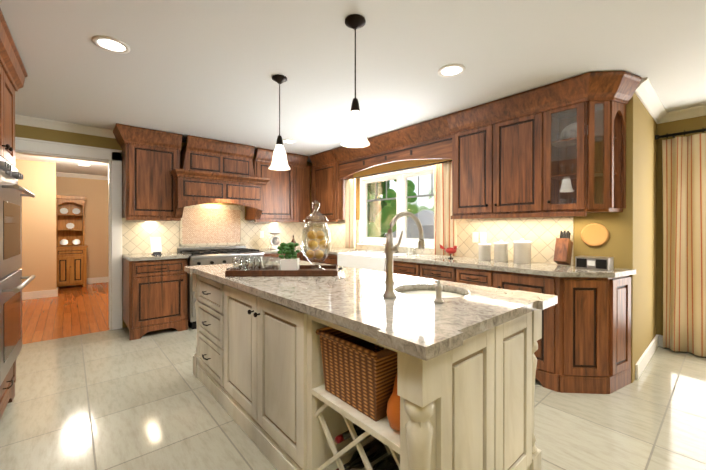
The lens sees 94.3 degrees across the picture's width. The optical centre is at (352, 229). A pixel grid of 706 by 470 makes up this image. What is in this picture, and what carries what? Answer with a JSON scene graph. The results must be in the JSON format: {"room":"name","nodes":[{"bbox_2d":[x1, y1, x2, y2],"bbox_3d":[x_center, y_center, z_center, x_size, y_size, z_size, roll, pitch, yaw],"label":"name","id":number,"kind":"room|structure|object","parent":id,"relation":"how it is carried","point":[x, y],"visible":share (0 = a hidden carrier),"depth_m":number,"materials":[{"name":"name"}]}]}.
{"room":"kitchen","nodes":[
{"label":"kitchen","id":0,"kind":"room"},
{"bbox_2d":[15,159,58,291],"bbox_3d":[-5.894,0.010,5.720,1.050,2.440,0.200,0,0,-41],"label":"wall","id":1,"kind":"structure","parent":0,"point":[43,183],"depth_m":5.84,"materials":[{"name":"beige paint"}]},
{"bbox_2d":[22,288,57,299],"bbox_3d":[-5.898,1.165,5.721,1.100,0.130,0.240,0,0,-41],"label":"baseboard","id":2,"kind":"structure","parent":1,"relation":"attached to","point":[45,293],"depth_m":5.83,"materials":[{"name":"white wood"}]},
{"bbox_2d":[22,282,108,343],"bbox_3d":[-4.756,1.280,5.520,2.800,0.100,4.600,0,0,-41],"label":"floor","id":3,"kind":"structure","parent":0,"point":[71,310],"depth_m":4.79,"materials":[{"name":"brown wood"}]},
{"bbox_2d":[56,195,87,287],"bbox_3d":[-5.986,0.261,6.933,0.560,1.930,0.501,0,0,-41],"label":"hutch","id":4,"kind":"object","parent":3,"relation":"on","point":[71,258],"visible":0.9,"depth_m":6.92,"materials":[{"name":"brown wood"}]},
{"bbox_2d":[59,177,107,277],"bbox_3d":[-6.207,0.005,7.203,2.520,2.440,0.150,0,0,-41],"label":"wall","id":5,"kind":"structure","parent":0,"point":[95,191],"depth_m":7.41,"materials":[{"name":"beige paint"}]},
{"bbox_2d":[56,172,107,179],"bbox_3d":[-6.138,-1.172,7.103,2.560,0.084,0.084,0,0,-41],"label":"crown molding","id":6,"kind":"structure","parent":5,"relation":"attached to","point":[74,175],"depth_m":7.22,"materials":[{"name":"white wood"}]},
{"bbox_2d":[87,277,108,283],"bbox_3d":[-6.173,1.160,7.121,2.520,0.130,0.022,0,0,-41],"label":"baseboard","id":7,"kind":"structure","parent":5,"relation":"attached to","point":[98,279],"depth_m":7.43,"materials":[{"name":"white wood"}]},
{"bbox_2d":[15,124,315,329],"bbox_3d":[-2.411,0.014,4.568,4.740,2.440,0.146,0,0,-41],"label":"wall","id":8,"kind":"structure","parent":0,"point":[214,225],"depth_m":4.62,"materials":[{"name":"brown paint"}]},
{"bbox_2d":[15,114,115,138],"bbox_3d":[-3.454,-1.160,3.539,1.560,0.084,0.084,0,0,-41],"label":"crown molding","id":9,"kind":"structure","parent":8,"relation":"attached to","point":[55,125],"depth_m":3.69,"materials":[{"name":"white wood"}]},
{"bbox_2d":[15,137,121,329],"bbox_3d":[-3.516,0.129,3.621,1.568,2.215,0.172,0,0,-41],"label":"door frame","id":10,"kind":"structure","parent":8,"relation":"attached to","point":[112,158],"depth_m":4.01,"materials":[{"name":"white"}]},
{"bbox_2d":[113,123,181,220],"bbox_3d":[-2.557,-0.653,4.084,0.683,1.087,0.438,0,0,-41],"label":"upper cabinet","id":11,"kind":"object","parent":8,"relation":"attached to","point":[150,159],"visible":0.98,"depth_m":3.99,"materials":[{"name":"brown wood"}]},
{"bbox_2d":[170,135,269,218],"bbox_3d":[-1.862,-0.673,4.574,1.249,1.051,0.585,0,0,-41],"label":"range hood","id":12,"kind":"object","parent":8,"relation":"attached to","point":[213,171],"visible":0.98,"depth_m":4.40,"materials":[{"name":"brown wood"}]},
{"bbox_2d":[246,148,309,221],"bbox_3d":[-1.165,-0.657,5.292,0.983,1.087,0.438,0,0,-41],"label":"upper cabinet","id":13,"kind":"object","parent":8,"relation":"attached to","point":[286,195],"visible":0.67,"depth_m":5.20,"materials":[{"name":"brown wood"}]},
{"bbox_2d":[0,326,705,469],"bbox_3d":[0.274,1.291,2.471,5.800,0.100,6.600,0,0,-41],"label":"floor","id":14,"kind":"structure","parent":0,"point":[116,399],"depth_m":2.17,"materials":[{"name":"tile"}]},
{"bbox_2d":[0,17,19,417],"bbox_3d":[-2.523,0.027,1.885,0.742,2.432,0.865,0,0,-41],"label":"tall cabinet","id":15,"kind":"object","parent":14,"relation":"on","point":[13,74],"depth_m":2.17,"materials":[{"name":"brown wood"}]},
{"bbox_2d":[0,156,35,385],"bbox_3d":[-2.433,0.225,1.962,0.727,1.339,0.796,0,0,-41],"label":"double wall oven","id":16,"kind":"object","parent":15,"relation":"in","point":[12,285],"visible":1,"depth_m":2.06,"materials":[{"name":"silver metal"}]},
{"bbox_2d":[122,252,188,340],"bbox_3d":[-2.440,0.775,4.046,0.604,0.920,0.657,0,0,-41],"label":"base cabinet","id":17,"kind":"object","parent":14,"relation":"on","point":[155,292],"visible":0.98,"depth_m":3.82,"materials":[{"name":"brown wood"}]},
{"bbox_2d":[150,237,161,254],"bbox_3d":[-2.429,0.205,4.055,0.063,0.218,0.130,0,0,29],"label":"card stand","id":18,"kind":"object","parent":17,"relation":"on","point":[156,246],"visible":1,"depth_m":4.05,"materials":[{"name":"white paper"}]},
{"bbox_2d":[192,272,219,402],"bbox_3d":[-0.778,0.799,2.841,0.945,0.880,0.723,0,0,-41],"label":"base cabinet","id":19,"kind":"object","parent":14,"relation":"on","point":[206,359],"depth_m":2.52,"materials":[{"name":"beige paint"}]},
{"bbox_2d":[177,246,263,328],"bbox_3d":[-1.806,0.746,4.515,0.956,0.975,0.723,0,0,-41],"label":"range","id":20,"kind":"object","parent":14,"relation":"on","point":[209,255],"visible":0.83,"depth_m":4.19,"materials":[{"name":"grey metal"}]},
{"bbox_2d":[256,248,303,260],"bbox_3d":[-1.219,0.772,5.106,0.694,0.920,0.657,0,0,-41],"label":"base cabinet","id":21,"kind":"object","parent":14,"relation":"on","point":[270,252],"visible":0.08,"depth_m":4.82,"materials":[{"name":"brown wood"}]},
{"bbox_2d":[269,232,280,248],"bbox_3d":[-1.224,0.181,5.139,0.200,0.259,0.200,0,0,-41],"label":"kitchen scale","id":22,"kind":"object","parent":21,"relation":"on","point":[275,241],"visible":0.96,"depth_m":5.10,"materials":[{"name":"white metal"}]},
{"bbox_2d":[220,284,379,469],"bbox_3d":[-0.200,0.802,2.177,0.940,0.880,1.167,0,0,-41],"label":"base cabinet","id":23,"kind":"object","parent":14,"relation":"on","point":[272,383],"depth_m":1.64,"materials":[{"name":"beige paint"}]},
{"bbox_2d":[316,326,396,421],"bbox_3d":[0.095,0.582,1.439,0.372,0.271,0.392,0,0,-41],"label":"wicker basket","id":24,"kind":"object","parent":23,"relation":"in","point":[360,374],"visible":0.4,"depth_m":1.29,"materials":[{"name":"brown wicker"}]},
{"bbox_2d":[386,373,399,430],"bbox_3d":[0.171,0.603,1.185,0.100,0.230,0.097,0,0,-41],"label":"vase","id":25,"kind":"object","parent":23,"relation":"in","point":[393,410],"visible":0.31,"depth_m":1.16,"materials":[{"name":"orange ceramic"}]},
{"bbox_2d":[295,246,367,264],"bbox_3d":[-0.443,0.771,5.231,0.657,0.920,1.485,0,0,-41],"label":"base cabinet","id":26,"kind":"object","parent":14,"relation":"on","point":[331,258],"visible":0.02,"depth_m":4.77,"materials":[{"name":"brown wood"}]},
{"bbox_2d":[366,250,415,254],"bbox_3d":[0.336,0.774,4.337,0.654,0.920,0.884,0,0,-41],"label":"base cabinet","id":27,"kind":"object","parent":14,"relation":"on","point":[394,252],"depth_m":4.43,"materials":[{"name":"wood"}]},
{"bbox_2d":[337,252,402,271],"bbox_3d":[0.277,0.459,4.285,0.535,0.261,0.872,0,0,-41],"label":"farmhouse sink","id":28,"kind":"object","parent":27,"relation":"in","point":[374,261],"visible":0.33,"depth_m":4.14,"materials":[{"name":"white ceramic"}]},
{"bbox_2d":[406,241,415,253],"bbox_3d":[0.754,0.234,4.248,0.060,0.160,0.140,0,0,-41],"label":"clear soap bottle","id":29,"kind":"object","parent":27,"relation":"on","point":[414,250],"visible":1,"depth_m":4.24,"materials":[{"name":"clear glass"}]},
{"bbox_2d":[380,308,543,469],"bbox_3d":[0.504,0.803,1.672,0.542,0.880,0.648,0,0,-41],"label":"base cabinet","id":30,"kind":"object","parent":14,"relation":"on","point":[466,364],"depth_m":1.19,"materials":[{"name":"beige paint"}]},
{"bbox_2d":[335,423,364,443],"bbox_3d":[0.044,0.905,1.502,0.305,0.074,0.074,0,0,-41],"label":"wine bottle","id":31,"kind":"object","parent":30,"relation":"in","point":[342,437],"visible":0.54,"depth_m":1.43,"materials":[{"name":"black glass"}]},
{"bbox_2d":[336,439,386,469],"bbox_3d":[0.044,1.047,1.503,0.305,0.074,0.074,0,0,-41],"label":"wine bottle","id":32,"kind":"object","parent":30,"relation":"in","point":[375,449],"visible":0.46,"depth_m":1.50,"materials":[{"name":"black glass"}]},
{"bbox_2d":[188,260,551,355],"bbox_3d":[-0.225,0.341,2.204,1.010,0.039,2.475,0,0,-41],"label":"countertop","id":33,"kind":"structure","parent":30,"relation":"on","point":[353,299],"depth_m":1.43,"materials":[{"name":"grey stone"}]},
{"bbox_2d":[225,265,342,276],"bbox_3d":[-0.490,0.300,2.386,0.829,0.040,0.320,0,0,-2],"label":"wood tray","id":34,"kind":"object","parent":33,"relation":"on","point":[331,270],"visible":0.79,"depth_m":2.23,"materials":[{"name":"brown wood"}]},
{"bbox_2d":[232,257,242,269],"bbox_3d":[-0.807,0.252,2.287,0.071,0.110,0.071,0,0,-41],"label":"glass tumbler","id":35,"kind":"object","parent":34,"relation":"on","point":[237,263],"visible":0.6,"depth_m":2.27,"materials":[{"name":"clear glass"}]},
{"bbox_2d":[238,256,247,269],"bbox_3d":[-0.800,0.252,2.377,0.071,0.110,0.071,0,0,-41],"label":"glass tumbler","id":36,"kind":"object","parent":34,"relation":"on","point":[242,262],"visible":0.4,"depth_m":2.36,"materials":[{"name":"clear glass"}]},
{"bbox_2d":[240,256,249,269],"bbox_3d":[-0.812,0.252,2.467,0.071,0.110,0.071,0,0,-41],"label":"glass tumbler","id":37,"kind":"object","parent":34,"relation":"on","point":[245,261],"visible":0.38,"depth_m":2.45,"materials":[{"name":"clear glass"}]},
{"bbox_2d":[245,257,254,269],"bbox_3d":[-0.717,0.252,2.280,0.071,0.110,0.071,0,0,-41],"label":"glass tumbler","id":38,"kind":"object","parent":34,"relation":"on","point":[249,261],"visible":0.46,"depth_m":2.26,"materials":[{"name":"clear glass"}]},
{"bbox_2d":[250,256,259,269],"bbox_3d":[-0.710,0.252,2.370,0.071,0.110,0.071,0,0,-41],"label":"glass tumbler","id":39,"kind":"object","parent":34,"relation":"on","point":[255,263],"visible":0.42,"depth_m":2.36,"materials":[{"name":"clear glass"}]},
{"bbox_2d":[252,255,261,269],"bbox_3d":[-0.723,0.252,2.470,0.071,0.110,0.071,0,0,-41],"label":"glass tumbler","id":40,"kind":"object","parent":34,"relation":"on","point":[257,262],"visible":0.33,"depth_m":2.48,"materials":[{"name":"clear glass"}]},
{"bbox_2d":[258,257,268,269],"bbox_3d":[-0.627,0.252,2.292,0.071,0.110,0.071,0,0,-41],"label":"glass tumbler","id":41,"kind":"object","parent":34,"relation":"on","point":[263,262],"visible":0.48,"depth_m":2.29,"materials":[{"name":"clear glass"}]},
{"bbox_2d":[263,256,272,269],"bbox_3d":[-0.620,0.252,2.382,0.071,0.110,0.071,0,0,-41],"label":"glass tumbler","id":42,"kind":"object","parent":34,"relation":"on","point":[268,263],"visible":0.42,"depth_m":2.38,"materials":[{"name":"clear glass"}]},
{"bbox_2d":[271,258,280,269],"bbox_3d":[-0.537,0.252,2.295,0.071,0.110,0.071,0,0,-41],"label":"glass tumbler","id":43,"kind":"object","parent":34,"relation":"on","point":[273,267],"visible":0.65,"depth_m":2.28,"materials":[{"name":"clear glass"}]},
{"bbox_2d":[277,242,299,269],"bbox_3d":[-0.482,0.201,2.466,0.184,0.211,0.182,0,0,-41],"label":"plant pot","id":44,"kind":"object","parent":34,"relation":"on","point":[290,261],"visible":0.98,"depth_m":2.42,"materials":[{"name":"white ceramic"}]},
{"bbox_2d":[301,201,330,269],"bbox_3d":[-0.270,0.047,2.392,0.224,0.520,0.224,0,0,-41],"label":"glass apothecary jar","id":45,"kind":"object","parent":34,"relation":"on","point":[327,236],"visible":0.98,"depth_m":2.33,"materials":[{"name":"clear glass"}]},
{"bbox_2d":[305,231,327,258],"bbox_3d":[-0.272,0.112,2.394,0.158,0.205,0.153,0,0,-41],"label":"citrus fruit","id":46,"kind":"object","parent":45,"relation":"in","point":[320,243],"depth_m":2.36,"materials":[{"name":"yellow food"}]},
{"bbox_2d":[383,211,424,297],"bbox_3d":[0.271,0.117,1.606,0.271,0.410,0.121,0,0,-41],"label":"island faucet","id":47,"kind":"object","parent":33,"relation":"on","point":[390,248],"visible":1,"depth_m":1.55,"materials":[{"name":"grey metal"}]},
{"bbox_2d":[400,284,463,299],"bbox_3d":[0.414,0.439,1.743,0.424,0.177,0.424,0,0,-41],"label":"sink","id":48,"kind":"object","parent":33,"relation":"in","point":[423,290],"depth_m":1.88,"materials":[{"name":"white ceramic"}]},
{"bbox_2d":[434,280,443,302],"bbox_3d":[0.378,0.276,1.457,0.056,0.095,0.060,0,0,-41],"label":"soap dispenser","id":49,"kind":"object","parent":33,"relation":"on","point":[438,289],"visible":1,"depth_m":1.44,"materials":[{"name":"grey"}]},
{"bbox_2d":[372,453,399,469],"bbox_3d":[0.130,1.035,1.405,0.305,0.074,0.074,0,0,-41],"label":"wine bottle","id":50,"kind":"object","parent":30,"relation":"in","point":[388,462],"visible":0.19,"depth_m":1.40,"materials":[{"name":"black glass"}]},
{"bbox_2d":[393,254,635,393],"bbox_3d":[1.323,0.778,3.202,0.662,0.920,2.122,0,0,-41],"label":"base cabinet","id":51,"kind":"object","parent":14,"relation":"on","point":[584,343],"visible":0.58,"depth_m":2.51,"materials":[{"name":"brown wood"}]},
{"bbox_2d":[440,245,457,258],"bbox_3d":[1.046,0.241,3.561,0.064,0.150,0.241,0,0,-41],"label":"bird figurine","id":52,"kind":"object","parent":51,"relation":"on","point":[450,250],"visible":1,"depth_m":3.52,"materials":[{"name":"red ceramic"}]},
{"bbox_2d":[478,241,490,260],"bbox_3d":[1.351,0.218,3.363,0.124,0.198,0.124,0,0,-41],"label":"ceramic canister","id":53,"kind":"object","parent":51,"relation":"on","point":[484,251],"visible":1,"depth_m":3.31,"materials":[{"name":"white ceramic"}]},
{"bbox_2d":[494,240,508,261],"bbox_3d":[1.462,0.211,3.234,0.136,0.213,0.136,0,0,-41],"label":"ceramic canister","id":54,"kind":"object","parent":51,"relation":"on","point":[500,251],"visible":1,"depth_m":3.18,"materials":[{"name":"white ceramic"}]},
{"bbox_2d":[513,238,531,263],"bbox_3d":[1.593,0.201,3.083,0.156,0.233,0.156,0,0,-41],"label":"ceramic canister","id":55,"kind":"object","parent":51,"relation":"on","point":[522,251],"visible":1,"depth_m":3.03,"materials":[{"name":"white ceramic"}]},
{"bbox_2d":[553,231,572,264],"bbox_3d":[1.853,0.163,2.885,0.183,0.303,0.100,0,0,-41],"label":"knife block","id":56,"kind":"object","parent":51,"relation":"on","point":[563,249],"visible":1,"depth_m":2.85,"materials":[{"name":"brown wood"}]},
{"bbox_2d":[575,255,613,270],"bbox_3d":[1.960,0.272,2.660,0.182,0.095,0.220,0,0,-41],"label":"radio","id":57,"kind":"object","parent":51,"relation":"on","point":[595,262],"visible":1,"depth_m":2.60,"materials":[{"name":"silver metal"}]},
{"bbox_2d":[0,0,705,175],"bbox_3d":[-1.241,-1.255,4.094,6.250,0.100,11.350,0,0,-41],"label":"ceiling","id":58,"kind":"structure","parent":0,"point":[208,69],"depth_m":2.30,"materials":[{"name":"white paint"}]},
{"bbox_2d":[92,36,129,53],"bbox_3d":[-1.565,-1.194,2.125,0.200,0.008,0.200,0,0,-41],"label":"recessed light","id":59,"kind":"object","parent":58,"relation":"in","point":[110,44],"visible":1,"depth_m":2.12,"materials":[{"name":"white"}]},
{"bbox_2d":[269,74,289,170],"bbox_3d":[-0.582,-0.839,2.595,0.170,0.719,0.170,0,0,-41],"label":"pendant light","id":60,"kind":"object","parent":58,"relation":"hanging from","point":[279,161],"visible":0.98,"depth_m":2.56,"materials":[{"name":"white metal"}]},
{"bbox_2d":[283,139,295,142],"bbox_3d":[-0.881,-1.202,4.480,0.200,0.008,0.200,0,0,-41],"label":"recessed light","id":61,"kind":"object","parent":58,"relation":"in","point":[288,141],"visible":0.96,"depth_m":4.49,"materials":[{"name":"white"}]},
{"bbox_2d":[341,14,369,147],"bbox_3d":[0.013,-0.842,1.880,0.170,0.709,0.170,0,0,-41],"label":"pendant light","id":62,"kind":"object","parent":58,"relation":"hanging from","point":[355,135],"visible":1,"depth_m":1.85,"materials":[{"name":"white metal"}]},
{"bbox_2d":[438,64,464,76],"bbox_3d":[0.743,-1.195,2.472,0.200,0.008,0.200,0,0,-41],"label":"recessed light","id":63,"kind":"object","parent":58,"relation":"in","point":[451,70],"visible":1,"depth_m":2.47,"materials":[{"name":"white"}]},
{"bbox_2d":[316,92,635,382],"bbox_3d":[0.825,0.014,4.355,0.132,2.440,4.470,0,0,-41],"label":"wall","id":64,"kind":"structure","parent":0,"point":[541,234],"depth_m":3.08,"materials":[{"name":"beige paint"}]},
{"bbox_2d":[309,150,352,221],"bbox_3d":[-0.391,-0.657,5.334,0.438,1.087,0.705,0,0,-41],"label":"upper cabinet","id":65,"kind":"object","parent":64,"relation":"attached to","point":[327,189],"visible":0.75,"depth_m":5.15,"materials":[{"name":"brown wood"}]},
{"bbox_2d":[332,115,451,179],"bbox_3d":[0.489,-0.972,4.319,0.438,0.451,1.970,0,0,-41],"label":"wood valance","id":66,"kind":"object","parent":64,"relation":"attached to","point":[430,139],"visible":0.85,"depth_m":4.01,"materials":[{"name":"brown wood"}]},
{"bbox_2d":[344,160,451,179],"bbox_3d":[0.505,-0.766,4.333,0.016,0.016,1.960,0,0,-41],"label":"curtain rod","id":67,"kind":"object","parent":66,"relation":"attached to","point":[401,169],"visible":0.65,"depth_m":4.17,"materials":[{"name":"brown wood"}]},
{"bbox_2d":[344,178,355,248],"bbox_3d":[-0.048,-0.233,4.969,0.055,1.050,0.268,0,0,-41],"label":"window curtain","id":68,"kind":"object","parent":67,"relation":"hanging from","point":[350,213],"visible":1,"depth_m":4.93,"materials":[{"name":"fabric"}]},
{"bbox_2d":[433,162,456,255],"bbox_3d":[1.039,-0.229,3.717,0.055,1.050,0.314,0,0,-41],"label":"window curtain","id":69,"kind":"object","parent":67,"relation":"hanging from","point":[445,230],"visible":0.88,"depth_m":3.72,"materials":[{"name":"fabric"}]},
{"bbox_2d":[357,165,433,248],"bbox_3d":[0.653,-0.279,4.516,0.120,1.036,1.660,0,0,-41],"label":"window","id":70,"kind":"structure","parent":64,"relation":"attached to","point":[401,197],"depth_m":4.54,"materials":[{"name":"white wood"}]},
{"bbox_2d":[472,232,477,242],"bbox_3d":[1.359,0.089,3.635,0.005,0.115,0.070,0,0,-41],"label":"electrical outlet plate","id":71,"kind":"object","parent":64,"relation":"attached to","point":[475,236],"depth_m":3.63,"materials":[{"name":"white plastic"}]},
{"bbox_2d":[480,232,485,242],"bbox_3d":[1.418,0.090,3.567,0.005,0.115,0.070,0,0,-41],"label":"electrical outlet plate","id":72,"kind":"object","parent":64,"relation":"attached to","point":[482,234],"depth_m":3.57,"materials":[{"name":"white plastic"}]},
{"bbox_2d":[446,71,640,218],"bbox_3d":[1.628,-0.650,3.008,0.438,1.087,1.495,0,0,-41],"label":"upper cabinet","id":73,"kind":"object","parent":64,"relation":"attached to","point":[556,149],"visible":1,"depth_m":2.86,"materials":[{"name":"brown wood"}]},
{"bbox_2d":[581,223,608,246],"bbox_3d":[2.078,0.050,2.815,0.018,0.200,0.200,0,0,-41],"label":"plaque","id":74,"kind":"object","parent":64,"relation":"attached to","point":[594,235],"visible":1,"depth_m":2.81,"materials":[{"name":"yellow"}]},
{"bbox_2d":[635,95,658,363],"bbox_3d":[2.742,0.018,3.140,1.170,2.440,0.120,0,0,-41],"label":"wall","id":75,"kind":"structure","parent":0,"point":[649,263],"depth_m":3.06,"materials":[{"name":"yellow paint"}]},
{"bbox_2d":[635,334,659,378],"bbox_3d":[2.777,1.179,3.080,1.140,0.120,0.021,0,0,-41],"label":"baseboard","id":76,"kind":"structure","parent":75,"relation":"attached to","point":[647,354],"depth_m":2.98,"materials":[{"name":"white wood"}]},
{"bbox_2d":[635,77,666,123],"bbox_3d":[2.776,-1.158,3.029,1.280,0.084,0.084,0,0,-41],"label":"crown molding","id":77,"kind":"structure","parent":75,"relation":"attached to","point":[647,95],"depth_m":2.91,"materials":[{"name":"white wood"}]},
{"bbox_2d":[659,116,705,334],"bbox_3d":[3.935,0.020,2.765,0.120,2.440,2.250,0,0,-41],"label":"wall","id":78,"kind":"structure","parent":0,"point":[695,123],"depth_m":3.45,"materials":[{"name":"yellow paint"}]},
{"bbox_2d":[660,335,690,352],"bbox_3d":[3.923,1.180,2.678,0.018,0.120,2.130,0,0,-41],"label":"baseboard","id":79,"kind":"structure","parent":78,"relation":"attached to","point":[661,336],"depth_m":3.44,"materials":[{"name":"white wood"}]},
{"bbox_2d":[655,128,705,139],"bbox_3d":[3.802,-0.950,2.711,0.148,0.056,1.948,0,0,-41],"label":"curtain rod","id":80,"kind":"object","parent":78,"relation":"attached to","point":[673,135],"visible":0.88,"depth_m":3.26,"materials":[{"name":"black metal"}]},
{"bbox_2d":[662,133,705,356],"bbox_3d":[3.739,0.152,2.745,0.107,2.145,1.683,0,0,-41],"label":"curtain","id":81,"kind":"object","parent":80,"relation":"hanging from","point":[684,238],"visible":1,"depth_m":3.27,"materials":[{"name":"fabric"}]},
{"bbox_2d":[658,105,705,123],"bbox_3d":[3.900,-1.157,2.644,0.084,0.084,2.120,0,0,-41],"label":"crown molding","id":82,"kind":"structure","parent":78,"relation":"attached to","point":[688,113],"depth_m":3.29,"materials":[{"name":"white wood"}]},
{"label":"outside","id":83,"kind":"structure","parent":0,"visible":0},
{"bbox_2d":[381,174,433,217],"bbox_3d":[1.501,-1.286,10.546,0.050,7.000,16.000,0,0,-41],"label":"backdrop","id":84,"kind":"structure","parent":83,"point":[416,202],"depth_m":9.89,"materials":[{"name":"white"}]},
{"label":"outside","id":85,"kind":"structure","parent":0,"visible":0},
{"bbox_2d":[367,179,433,238],"bbox_3d":[0.909,0.152,9.876,1.690,4.128,5.358,0,0,-41],"label":"tree","id":86,"kind":"object","parent":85,"point":[377,219],"depth_m":9.32,"materials":[{"name":"green plant"}]}
]}

